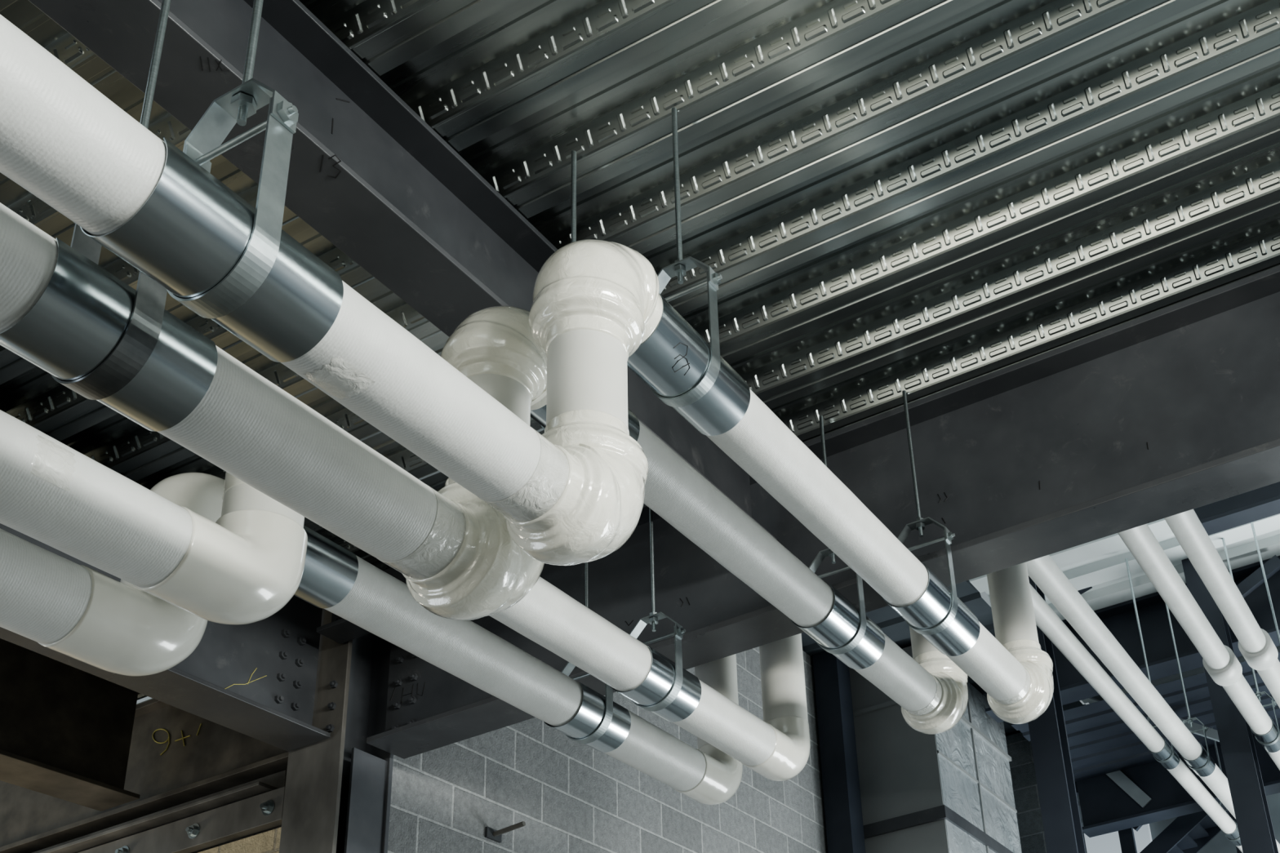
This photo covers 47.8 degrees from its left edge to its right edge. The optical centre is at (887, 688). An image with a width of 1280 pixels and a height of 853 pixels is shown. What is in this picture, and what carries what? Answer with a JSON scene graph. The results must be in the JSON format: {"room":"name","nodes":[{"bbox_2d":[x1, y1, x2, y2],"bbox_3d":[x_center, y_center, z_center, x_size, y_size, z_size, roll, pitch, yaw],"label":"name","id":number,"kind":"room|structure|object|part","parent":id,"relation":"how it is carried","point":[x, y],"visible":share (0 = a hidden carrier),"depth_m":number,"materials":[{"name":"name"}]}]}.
{"room":"mechanical room","nodes":[
{"label":"mechanical room","id":0,"kind":"room"},
{"bbox_2d":[136,697,281,852],"bbox_3d":[-4.927,0.800,8.389,4.720,1.180,0.110,-16,-27,21],"label":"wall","id":1,"kind":"structure","parent":0,"point":[279,826],"depth_m":7.58,"materials":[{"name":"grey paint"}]},
{"bbox_2d":[197,826,281,852],"bbox_3d":[-4.740,3.221,7.089,4.720,4.320,0.120,-16,-27,21],"label":"wall","id":2,"kind":"structure","parent":0,"point":[268,842],"depth_m":7.25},
{"bbox_2d":[31,769,286,852],"bbox_3d":[-4.859,1.058,7.980,4.000,0.335,0.230,-16,-27,21],"label":"lintel angle","id":3,"kind":"object","parent":2,"relation":"on","point":[255,806],"visible":0.88,"depth_m":7.42,"materials":[{"name":"brown metal"}]},
{"bbox_3d":[-4.863,1.119,7.926,4.000,0.180,0.060,-16,-27,21],"label":"plate","id":4,"kind":"part","parent":3,"relation":"part of","materials":[{"name":"brown metal"}]},
{"bbox_2d":[387,646,827,852],"bbox_3d":[-1.465,2.164,8.948,0.200,7.200,5.115,-16,-27,21],"label":"wall","id":5,"kind":"structure","parent":0,"point":[571,796],"depth_m":8.71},
{"bbox_2d":[484,821,525,843],"bbox_3d":[-2.101,0.788,7.786,0.222,0.060,0.120,-16,-27,21],"label":"wall anchor","id":6,"kind":"object","parent":5,"relation":"attached to","point":[491,833],"visible":1,"depth_m":7.79,"materials":[{"name":"metal"}]},
{"bbox_3d":[-2.192,0.815,7.823,0.015,0.060,0.120,-16,-27,21],"label":"plate","id":7,"kind":"part","parent":6,"relation":"part of","materials":[{"name":"metal"}]},
{"bbox_2d":[0,0,1279,700],"bbox_3d":[-2.108,-2.674,2.819,10.800,0.092,8.893,-16,-27,21],"label":"ceiling","id":8,"kind":"structure","parent":0,"point":[922,198],"depth_m":4.97,"materials":[{"name":"silver metal"}]},
{"bbox_2d":[0,638,140,811],"bbox_3d":[-5.126,-0.412,6.026,0.300,0.685,4.250,-16,-27,21],"label":"steel beam","id":9,"kind":"structure","parent":8,"relation":"attached to","point":[66,731],"depth_m":7.44,"materials":[{"name":"black metal"}]},
{"bbox_2d":[50,0,171,399],"bbox_3d":[-1.611,-1.454,3.124,0.293,1.942,0.060,-16,-27,21],"label":"hanger","id":10,"kind":"object","parent":8,"relation":"hanging from","point":[140,339],"visible":0.4,"depth_m":2.72,"materials":[{"name":"metal"}]},
{"bbox_3d":[-1.640,-1.689,3.238,0.017,1.417,0.017,-16,-27,21],"label":"rod","id":11,"kind":"part","parent":10,"relation":"part of","materials":[{"name":"metal"}]},
{"bbox_2d":[0,202,968,734],"bbox_3d":[-1.106,-1.789,4.638,0.326,3.819,6.091,-16,-27,21],"label":"insulated pipe","id":12,"kind":"object","parent":10,"relation":"hanging from","point":[62,313],"visible":0.66,"depth_m":3.32,"materials":[{"name":"plastic"}]},
{"bbox_2d":[167,0,298,318],"bbox_3d":[-1.286,-1.569,2.929,0.277,1.962,0.055,-16,-27,21],"label":"hanger","id":13,"kind":"object","parent":8,"relation":"hanging from","point":[202,144],"visible":0.74,"depth_m":2.61,"materials":[{"name":"metal"}]},
{"bbox_3d":[-1.312,-1.768,3.027,0.017,1.515,0.017,-16,-27,21],"label":"rod","id":14,"kind":"part","parent":13,"relation":"part of","materials":[{"name":"metal"}]},
{"bbox_2d":[0,14,1053,724],"bbox_3d":[-0.733,-1.865,4.541,0.306,3.834,6.201,-16,-27,21],"label":"insulated pipe","id":15,"kind":"object","parent":13,"relation":"hanging from","point":[571,493],"visible":0.93,"depth_m":3.19,"materials":[{"name":"plastic"}]},
{"bbox_2d":[28,0,776,539],"bbox_3d":[-1.695,-1.683,4.330,0.272,0.477,4.940,-16,-27,21],"label":"steel beam","id":16,"kind":"structure","parent":8,"relation":"attached to","point":[366,172],"depth_m":4.37,"materials":[{"name":"black metal"}]},
{"bbox_2d":[541,150,576,430],"bbox_3d":[-1.004,-1.290,4.513,0.277,1.167,0.046,-16,-27,21],"label":"hanger","id":17,"kind":"object","parent":8,"relation":"hanging from","point":[573,235],"visible":0.08,"depth_m":4.67,"materials":[{"name":"metal"}]},
{"bbox_3d":[-1.029,-1.490,4.611,0.017,0.720,0.017,-16,-27,21],"label":"rod","id":18,"kind":"part","parent":17,"relation":"part of","materials":[{"name":"metal"}]},
{"bbox_2d":[561,562,613,743],"bbox_3d":[-1.314,-0.382,6.163,0.287,1.337,0.046,-16,-27,21],"label":"hanger","id":19,"kind":"object","parent":8,"relation":"hanging from","point":[567,669],"visible":0.44,"depth_m":5.90,"materials":[{"name":"metal"}]},
{"bbox_2d":[0,472,742,804],"bbox_3d":[-2.152,-1.591,4.977,0.242,3.693,5.879,-16,-27,21],"label":"insulated pipe","id":20,"kind":"object","parent":19,"relation":"hanging from","point":[71,609],"visible":0.65,"depth_m":4.75,"materials":[{"name":"plastic"}]},
{"bbox_3d":[-1.335,-0.539,6.240,0.017,0.985,0.017,-16,-27,21],"label":"rod","id":21,"kind":"part","parent":19,"relation":"part of","materials":[{"name":"metal"}]},
{"bbox_2d":[629,507,685,711],"bbox_3d":[-0.986,-0.526,5.919,0.287,1.347,0.046,-16,-27,21],"label":"hanger","id":22,"kind":"object","parent":8,"relation":"hanging from","point":[653,619],"visible":0.68,"depth_m":5.74,"materials":[{"name":"metal"}]},
{"bbox_2d":[0,409,810,781],"bbox_3d":[-1.793,-1.722,4.795,0.251,3.679,5.800,-16,-27,21],"label":"insulated pipe","id":23,"kind":"object","parent":22,"relation":"hanging from","point":[243,566],"visible":0.66,"depth_m":3.78,"materials":[{"name":"plastic"}]},
{"bbox_3d":[-1.007,-0.683,5.996,0.017,0.995,0.017,-16,-27,21],"label":"rod","id":24,"kind":"part","parent":22,"relation":"part of","materials":[{"name":"metal"}]},
{"bbox_2d":[649,106,722,407],"bbox_3d":[-0.645,-1.378,4.386,0.277,1.182,0.046,-16,-27,21],"label":"hanger","id":25,"kind":"object","parent":8,"relation":"hanging from","point":[678,268],"visible":0.82,"depth_m":4.27,"materials":[{"name":"metal"}]},
{"bbox_3d":[-0.671,-1.578,4.484,0.017,0.735,0.017,-16,-27,21],"label":"rod","id":26,"kind":"part","parent":25,"relation":"part of","materials":[{"name":"metal"}]},
{"bbox_2d":[808,415,866,654],"bbox_3d":[-0.237,-0.677,5.974,0.277,1.167,0.046,-16,-27,21],"label":"hanger","id":27,"kind":"object","parent":8,"relation":"hanging from","point":[821,554],"visible":0.5,"depth_m":5.81,"materials":[{"name":"metal"}]},
{"bbox_3d":[-0.261,-0.863,6.065,0.017,0.750,0.017,-16,-27,21],"label":"rod","id":28,"kind":"part","parent":27,"relation":"part of","materials":[{"name":"metal"}]},
{"bbox_2d":[897,390,957,635],"bbox_3d":[0.131,-0.759,5.864,0.277,1.182,0.046,-16,-27,21],"label":"hanger","id":29,"kind":"object","parent":8,"relation":"hanging from","point":[920,523],"visible":0.83,"depth_m":5.79,"materials":[{"name":"metal"}]},
{"bbox_3d":[0.105,-0.959,5.961,0.017,0.735,0.017,-16,-27,21],"label":"rod","id":30,"kind":"part","parent":29,"relation":"part of","materials":[{"name":"metal"}]},
{"bbox_2d":[1005,732,1047,852],"bbox_3d":[1.285,3.848,13.102,1.250,7.200,0.150,-16,-27,21],"label":"wall","id":31,"kind":"structure","parent":0,"point":[1024,785],"depth_m":14.12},
{"bbox_2d":[801,513,1279,833],"bbox_3d":[6.820,-2.139,10.190,18.000,0.070,11.370,-16,-27,21],"label":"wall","id":32,"kind":"structure","parent":0,"point":[1100,564],"depth_m":11.57,"materials":[{"name":"white paint"}]},
{"bbox_2d":[1077,586,1092,594],"bbox_3d":[1.896,-1.004,11.835,1.054,0.362,0.060,-16,-27,21],"label":"brace","id":33,"kind":"object","parent":32,"relation":"attached to","point":[1082,591],"visible":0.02,"depth_m":11.88,"materials":[{"name":"grey metal"}]},
{"bbox_2d":[985,555,1279,723],"bbox_3d":[6.568,-1.700,10.216,12.700,0.648,0.300,-16,-27,21],"label":"steel beam","id":34,"kind":"structure","parent":32,"relation":"attached to","point":[1120,619],"depth_m":11.93,"materials":[{"name":"black metal"}]},
{"bbox_2d":[1124,558,1173,763],"bbox_3d":[2.011,-0.246,10.975,0.209,1.778,0.040,-16,-27,21],"label":"hanger","id":35,"kind":"object","parent":32,"relation":"hanging from","point":[1170,758],"visible":0.48,"depth_m":11.04,"materials":[{"name":"metal"}]},
{"bbox_2d":[1029,583,1243,852],"bbox_3d":[2.514,0.159,11.945,0.144,1.770,10.268,-16,-27,21],"label":"pipe","id":36,"kind":"object","parent":35,"relation":"hanging from","point":[1046,618],"visible":0.5,"depth_m":9.71,"materials":[{"name":"plastic"}]},
{"bbox_3d":[1.990,-0.399,11.050,0.020,1.435,0.020,-16,-27,21],"label":"rod","id":37,"kind":"part","parent":35,"relation":"part of","materials":[{"name":"metal"}]},
{"bbox_2d":[1164,603,1210,770],"bbox_3d":[2.313,-0.185,11.152,0.237,1.792,0.040,-16,-27,21],"label":"hanger","id":38,"kind":"object","parent":32,"relation":"hanging from","point":[1189,720],"visible":0.77,"depth_m":10.99,"materials":[{"name":"metal"}]},
{"bbox_2d":[1026,555,1279,852],"bbox_3d":[2.736,0.157,11.972,0.172,1.784,10.033,-16,-27,21],"label":"pipe","id":39,"kind":"object","parent":38,"relation":"hanging from","point":[1043,571],"visible":0.48,"depth_m":9.08,"materials":[{"name":"plastic"}]},
{"bbox_3d":[2.291,-0.345,11.230,0.020,1.435,0.020,-16,-27,21],"label":"rod","id":40,"kind":"part","parent":38,"relation":"part of","materials":[{"name":"metal"}]},
{"bbox_2d":[1193,481,1279,535],"bbox_3d":[6.807,-2.696,8.340,10.400,0.498,0.200,-16,-27,21],"label":"steel beam","id":41,"kind":"structure","parent":32,"relation":"attached to","point":[1264,502],"depth_m":9.98,"materials":[{"name":"grey metal"}]},
{"bbox_2d":[1222,537,1279,746],"bbox_3d":[2.758,-0.388,10.823,0.233,1.790,0.040,-16,-27,21],"label":"hanger","id":42,"kind":"object","parent":32,"relation":"hanging from","point":[1258,693],"visible":0.63,"depth_m":10.60,"materials":[{"name":"metal"}]},
{"bbox_2d":[1117,524,1279,770],"bbox_3d":[3.193,-0.028,11.660,0.209,1.802,10.281,-16,-27,21],"label":"pipe","id":43,"kind":"object","parent":42,"relation":"hanging from","point":[1220,661],"visible":0.51,"depth_m":8.74,"materials":[{"name":"plastic"}]},
{"bbox_3d":[2.736,-0.546,10.901,0.020,1.435,0.020,-16,-27,21],"label":"rod","id":44,"kind":"part","parent":42,"relation":"part of","materials":[{"name":"metal"}]},
{"bbox_2d":[1250,521,1279,644],"bbox_3d":[2.925,-0.508,10.605,0.233,1.790,0.040,-16,-27,21],"label":"hanger","id":45,"kind":"object","parent":32,"relation":"hanging from","point":[1251,523],"visible":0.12,"depth_m":10.74,"materials":[{"name":"metal"}]},
{"bbox_2d":[1164,509,1279,708],"bbox_3d":[3.426,-0.096,11.566,0.209,1.802,10.281,-16,-27,21],"label":"pipe","id":46,"kind":"object","parent":45,"relation":"hanging from","point":[1255,645],"visible":0.41,"depth_m":8.32,"materials":[{"name":"plastic"}]},
{"bbox_2d":[1011,652,1279,781],"bbox_3d":[7.121,-1.025,10.959,12.600,0.025,1.785,-16,-27,21],"label":"ceiling","id":47,"kind":"structure","parent":0,"point":[1100,743],"depth_m":12.77,"materials":[{"name":"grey metal"}]},
{"bbox_2d":[1088,695,1219,742],"bbox_3d":[2.385,0.237,12.624,1.263,0.892,0.060,-16,-27,21],"label":"brace","id":48,"kind":"object","parent":47,"relation":"attached to","point":[1212,734],"visible":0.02,"depth_m":12.36,"materials":[{"name":"grey metal"}]},
{"bbox_2d":[1076,736,1279,837],"bbox_3d":[7.542,-0.496,11.622,12.600,0.600,0.280,-16,-27,21],"label":"steel beam","id":49,"kind":"structure","parent":47,"relation":"attached to","point":[1106,807],"depth_m":13.61,"materials":[{"name":"black metal"}]},
{"bbox_2d":[1106,770,1151,808],"bbox_3d":[2.071,0.685,13.998,0.953,1.283,0.060,-16,-27,21],"label":"ceiling light","id":50,"kind":"object","parent":49,"relation":"attached to","point":[1118,777],"visible":0.36,"depth_m":13.69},
{"bbox_2d":[1133,825,1142,831],"bbox_3d":[2.862,0.799,13.764,1.237,1.009,0.060,-16,-27,21],"label":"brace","id":51,"kind":"object","parent":49,"relation":"attached to","point":[1136,828],"visible":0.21,"depth_m":13.73,"materials":[{"name":"black metal"}]},
{"bbox_2d":[1211,727,1239,841],"bbox_3d":[3.045,0.860,12.739,0.209,1.098,0.040,-16,-27,21],"label":"hanger","id":52,"kind":"object","parent":47,"relation":"hanging from","point":[1215,741],"visible":0.38,"depth_m":12.82,"materials":[{"name":"metal"}]},
{"bbox_3d":[3.024,0.707,12.814,0.020,0.755,0.020,-16,-27,21],"label":"rod","id":53,"kind":"part","parent":52,"relation":"part of","materials":[{"name":"metal"}]},
{"bbox_2d":[1083,792,1279,852],"bbox_3d":[9.603,3.087,13.302,18.000,7.200,0.200,-16,-27,21],"label":"wall","id":54,"kind":"structure","parent":0,"point":[1220,843],"depth_m":16.65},
{"bbox_2d":[1084,823,1152,852],"bbox_3d":[2.816,1.849,17.198,0.804,0.997,0.090,-16,-27,21],"label":"window","id":55,"kind":"structure","parent":54,"relation":"in","point":[1109,842],"depth_m":17.16,"materials":[{"name":"white glass"}]},
{"bbox_3d":[-1.972,1.275,-1.668,21.000,0.150,14.400,-16,-27,21],"label":"floor","id":56,"kind":"structure","parent":0,"visible":0},
{"bbox_2d":[279,608,393,852],"bbox_3d":[-2.578,2.032,6.261,0.350,5.355,0.378,-16,-27,21],"label":"steel column","id":57,"kind":"structure","parent":56,"relation":"on","point":[337,797],"depth_m":6.96,"materials":[{"name":"grey metal"}]},
{"bbox_2d":[0,698,288,852],"bbox_3d":[-4.922,0.599,8.284,4.510,0.690,0.160,-16,-27,21],"label":"steel beam","id":58,"kind":"structure","parent":57,"relation":"attached to","point":[176,757],"depth_m":7.92,"materials":[{"name":"brown metal"}]},
{"bbox_2d":[0,523,330,751],"bbox_3d":[-3.818,-0.828,5.303,0.280,0.795,4.300,-16,-27,21],"label":"steel beam","id":59,"kind":"structure","parent":57,"relation":"attached to","point":[256,680],"depth_m":6.66,"materials":[{"name":"grey metal"}]},
{"bbox_2d":[315,567,406,644],"bbox_3d":[-2.575,-0.444,6.983,0.505,0.285,0.160,-16,-27,21],"label":"bracket","id":60,"kind":"object","parent":57,"relation":"attached to","point":[340,630],"visible":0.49,"depth_m":6.97,"materials":[{"name":"metal"}]},
{"bbox_3d":[-2.381,2.376,6.075,0.015,4.540,0.225,-16,-27,21],"label":"plate","id":61,"kind":"part","parent":57,"relation":"part of","materials":[{"name":"grey metal"}]},
{"bbox_2d":[366,265,1279,759],"bbox_3d":[1.417,-1.209,5.630,8.880,0.800,0.260,-16,-27,21],"label":"girder","id":62,"kind":"object","parent":57,"relation":"attached to","point":[1173,410],"visible":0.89,"depth_m":5.99,"materials":[{"name":"black metal"}]},
{"bbox_3d":[3.910,5.974,9.538,21.000,0.150,12.600,-16,-27,21],"label":"floor","id":63,"kind":"structure","parent":0,"visible":0},
{"bbox_2d":[812,650,865,852],"bbox_3d":[-0.175,2.956,10.899,0.230,7.198,0.240,-16,-27,21],"label":"steel post","id":64,"kind":"object","parent":63,"relation":"on","point":[836,728],"visible":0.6,"depth_m":11.93,"materials":[{"name":"black metal"}]},
{"bbox_2d":[848,645,1022,852],"bbox_3d":[0.700,3.259,11.729,0.840,7.198,1.910,-16,-27,21],"label":"column","id":65,"kind":"structure","parent":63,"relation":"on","point":[951,791],"depth_m":12.14,"materials":[{"name":"concrete"}]},
{"bbox_3d":[0.291,2.942,10.970,0.810,7.198,0.012,-16,-27,21],"label":"panel","id":66,"kind":"part","parent":65,"relation":"part of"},
{"bbox_2d":[1027,576,1085,852],"bbox_3d":[1.178,1.656,8.446,0.190,7.198,0.190,-16,-27,21],"label":"column","id":67,"kind":"structure","parent":63,"relation":"on","point":[1060,809],"depth_m":8.90,"materials":[{"name":"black metal"}]},
{"bbox_2d":[1118,827,1137,852],"bbox_3d":[2.623,3.656,13.113,0.140,7.306,0.060,-16,-27,21],"label":"column","id":68,"kind":"structure","parent":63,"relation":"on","point":[1126,837],"depth_m":14.09,"materials":[{"name":"black metal"}]},
{"bbox_2d":[1139,805,1241,852],"bbox_3d":[3.454,4.180,13.680,1.227,6.693,0.630,-16,-27,21],"label":"steel beam","id":69,"kind":"structure","parent":63,"relation":"on","point":[1190,833],"depth_m":14.72,"materials":[{"name":"black metal"}]},
{"bbox_3d":[3.830,3.967,13.211,0.080,6.608,0.030,-16,-27,21],"label":"post","id":70,"kind":"part","parent":69,"relation":"part of","materials":[{"name":"metal"}]},
{"bbox_2d":[1181,558,1278,852],"bbox_3d":[2.870,2.207,9.977,0.220,7.198,0.220,-16,-27,21],"label":"column","id":71,"kind":"structure","parent":63,"relation":"on","point":[1250,803],"depth_m":10.69,"materials":[{"name":"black metal"}]},
{"bbox_2d":[1236,555,1279,598],"bbox_3d":[2.822,-0.749,11.423,0.854,0.482,0.060,-16,-27,21],"label":"brace","id":72,"kind":"object","parent":71,"relation":"attached to","point":[1271,566],"visible":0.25,"depth_m":11.36,"materials":[{"name":"grey metal"}]}
]}

